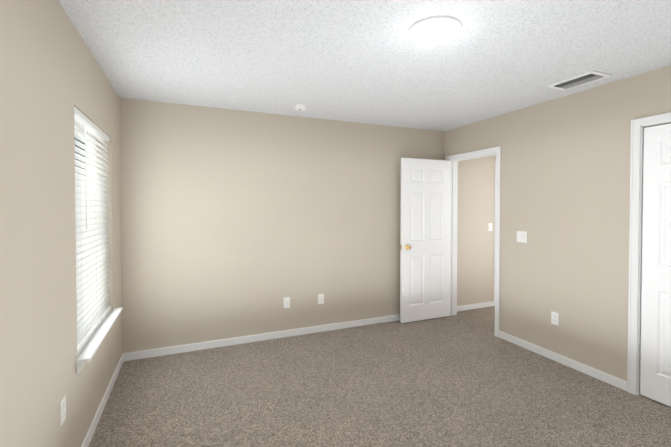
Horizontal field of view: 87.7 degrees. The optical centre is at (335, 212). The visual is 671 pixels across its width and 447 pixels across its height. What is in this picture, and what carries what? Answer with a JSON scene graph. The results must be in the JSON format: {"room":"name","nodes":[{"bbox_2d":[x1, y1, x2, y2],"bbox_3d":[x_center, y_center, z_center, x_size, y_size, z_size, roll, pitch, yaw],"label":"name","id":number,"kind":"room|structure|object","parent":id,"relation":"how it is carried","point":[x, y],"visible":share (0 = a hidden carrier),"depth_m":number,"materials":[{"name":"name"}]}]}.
{"room":"empty bedroom","nodes":[
{"label":"empty bedroom","id":0,"kind":"room"},
{"bbox_2d":[0,0,121,446],"bbox_3d":[-1.229,0.202,1.236,0.160,2.440,4.500,0,1,-23],"label":"wall","id":1,"kind":"structure","parent":0,"point":[52,74],"depth_m":1.53,"materials":[{"name":"beige paint"}]},
{"bbox_2d":[60,395,65,425],"bbox_3d":[-1.330,0.968,1.706,0.010,0.115,0.070,0,1,-23],"label":"electrical outlet","id":2,"kind":"object","parent":1,"relation":"attached to","point":[63,409],"visible":1,"depth_m":1.69,"materials":[{"name":"white plastic"}]},
{"bbox_2d":[74,123,96,184],"bbox_3d":[-1.744,0.101,2.341,0.062,1.401,0.996,0,1,-23],"label":"window","id":3,"kind":"structure","parent":1,"relation":"in","point":[77,126],"depth_m":2.74,"materials":[{"name":"clear glass"}]},
{"bbox_2d":[74,106,110,353],"bbox_3d":[-1.651,0.099,2.380,0.076,1.393,0.984,0,1,-23],"label":"window blind","id":4,"kind":"object","parent":1,"relation":"attached to","point":[92,260],"visible":0.67,"depth_m":2.32,"materials":[{"name":"white plastic"}]},
{"bbox_2d":[76,307,122,373],"bbox_3d":[-1.645,0.843,2.395,0.163,0.083,1.070,0,1,-23],"label":"window sill","id":5,"kind":"structure","parent":1,"relation":"attached to","point":[86,355],"depth_m":2.21,"materials":[{"name":"white paint"}]},
{"bbox_2d":[81,354,123,446],"bbox_3d":[-1.147,1.384,1.283,0.013,0.075,4.247,0,1,-23],"label":"baseboard","id":6,"kind":"structure","parent":1,"relation":"attached to","point":[91,429],"depth_m":2.43,"materials":[{"name":"white paint"}]},
{"bbox_2d":[120,98,495,353],"bbox_3d":[0.527,0.150,4.353,5.500,2.440,0.120,0,1,-23],"label":"wall","id":7,"kind":"structure","parent":0,"point":[237,223],"depth_m":3.74,"materials":[{"name":"beige paint"}]},
{"bbox_2d":[123,314,399,360],"bbox_3d":[-0.265,1.339,3.967,3.725,0.075,0.013,0,1,-23],"label":"baseboard","id":8,"kind":"structure","parent":7,"relation":"attached to","point":[136,355],"depth_m":3.70,"materials":[{"name":"white paint"}]},
{"bbox_2d":[284,297,289,307],"bbox_3d":[-0.536,0.998,3.845,0.070,0.115,0.015,0,1,-23],"label":"electrical outlet","id":9,"kind":"object","parent":7,"relation":"attached to","point":[286,302],"visible":1,"depth_m":3.85,"materials":[{"name":"white plastic"}]},
{"bbox_2d":[318,294,323,303],"bbox_3d":[-0.166,0.996,4.005,0.070,0.115,0.010,0,1,-23],"label":"electrical outlet","id":10,"kind":"object","parent":7,"relation":"attached to","point":[320,298],"visible":1,"depth_m":4.00,"materials":[{"name":"white plastic"}]},
{"bbox_2d":[457,301,493,311],"bbox_3d":[1.928,1.323,4.891,0.795,0.075,0.013,0,1,-23],"label":"baseboard","id":11,"kind":"structure","parent":7,"relation":"attached to","point":[475,306],"depth_m":4.89,"materials":[{"name":"white paint"}]},
{"bbox_2d":[488,223,491,230],"bbox_3d":[2.222,0.213,4.994,0.070,0.115,0.019,0,1,-23],"label":"light switch","id":12,"kind":"object","parent":7,"relation":"attached to","point":[489,226],"visible":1,"depth_m":4.99,"materials":[{"name":"white plastic"}]},
{"bbox_2d":[494,161,495,305],"bbox_3d":[2.677,0.308,5.254,0.886,2.093,0.136,0,1,-23],"label":"trim","id":13,"kind":"structure","parent":7,"relation":"attached to","point":[494,232],"depth_m":5.03,"materials":[{"name":"white paint"}]},
{"bbox_2d":[58,0,670,130],"bbox_3d":[1.208,-1.102,2.666,5.780,0.120,5.280,0,1,-23],"label":"ceiling","id":14,"kind":"structure","parent":0,"point":[365,61],"depth_m":2.26,"materials":[{"name":"white paint"}]},
{"bbox_2d":[294,104,305,110],"bbox_3d":[-0.353,-1.035,3.470,0.124,0.040,0.124,0,1,-23],"label":"smoke detector","id":15,"kind":"object","parent":14,"relation":"attached to","point":[299,107],"visible":1,"depth_m":3.43,"materials":[{"name":"white plastic"}]},
{"bbox_2d":[408,15,461,45],"bbox_3d":[0.558,-1.003,1.970,0.296,0.054,0.296,0,1,-23],"label":"dome light","id":16,"kind":"object","parent":14,"relation":"attached to","point":[434,30],"visible":1,"depth_m":1.90,"materials":[{"name":"frosted white glass"},{"name":"metal"}]},
{"bbox_2d":[546,70,611,89],"bbox_3d":[1.922,-1.037,2.770,0.225,0.013,0.365,0,1,-23],"label":"ceiling vent","id":17,"kind":"object","parent":14,"relation":"in","point":[581,79],"visible":0.98,"depth_m":2.74,"materials":[{"name":"white metal"}]},
{"bbox_2d":[88,306,670,446],"bbox_3d":[0.932,1.460,2.592,6.380,0.120,5.280,0,1,-23],"label":"floor","id":18,"kind":"structure","parent":0,"point":[467,378],"depth_m":2.63,"materials":[{"name":"carpet"}]},
{"bbox_2d":[444,65,670,380],"bbox_3d":[2.355,0.178,2.683,0.120,2.440,4.380,0,1,-23],"label":"wall","id":19,"kind":"structure","parent":0,"point":[565,183],"depth_m":3.12,"materials":[{"name":"beige paint"}]},
{"bbox_2d":[400,158,450,322],"bbox_3d":[1.146,0.347,4.410,0.742,2.020,0.035,0,1,-22],"label":"door leaf","id":20,"kind":"structure","parent":19,"relation":"in","point":[425,230],"depth_m":4.38,"materials":[{"name":"white paint"}]},
{"bbox_2d":[401,245,410,249],"bbox_3d":[0.850,0.429,4.290,0.104,0.064,0.163,0,1,-22],"label":"door knob","id":21,"kind":"object","parent":20,"relation":"attached to","point":[407,247],"depth_m":4.25,"materials":[{"name":"gold metal"}]},
{"bbox_2d":[445,146,500,337],"bbox_3d":[1.694,0.323,4.252,0.161,2.098,0.876,0,1,-23],"label":"door frame","id":22,"kind":"structure","parent":19,"relation":"attached to","point":[497,150],"depth_m":4.24,"materials":[{"name":"white paint"}]},
{"bbox_2d":[517,231,526,242],"bbox_3d":[1.903,0.253,3.575,0.019,0.115,0.116,0,1,-23],"label":"light switch","id":23,"kind":"object","parent":19,"relation":"attached to","point":[521,236],"visible":1,"depth_m":3.57,"materials":[{"name":"white plastic"}]},
{"bbox_2d":[551,311,558,325],"bbox_3d":[2.048,0.992,3.257,0.010,0.115,0.070,0,1,-23],"label":"electrical outlet","id":24,"kind":"object","parent":19,"relation":"attached to","point":[555,318],"visible":1,"depth_m":3.25,"materials":[{"name":"white plastic"}]},
{"bbox_2d":[499,331,626,390],"bbox_3d":[2.273,1.360,2.726,0.013,0.075,4.247,0,1,-23],"label":"baseboard","id":25,"kind":"structure","parent":19,"relation":"attached to","point":[598,374],"depth_m":3.14,"materials":[{"name":"white paint"}]},
{"bbox_2d":[627,112,670,394],"bbox_3d":[2.600,0.378,2.106,0.121,2.060,1.258,0,1,-23],"label":"door frame","id":26,"kind":"structure","parent":19,"relation":"attached to","point":[640,252],"depth_m":2.65,"materials":[{"name":"white paint"}]},
{"bbox_2d":[640,123,670,406],"bbox_3d":[2.451,0.381,2.371,0.035,2.020,0.602,0,1,-23],"label":"closet door leaf","id":27,"kind":"structure","parent":19,"relation":"in","point":[655,372],"depth_m":2.56,"materials":[{"name":"white paint"}]}
]}

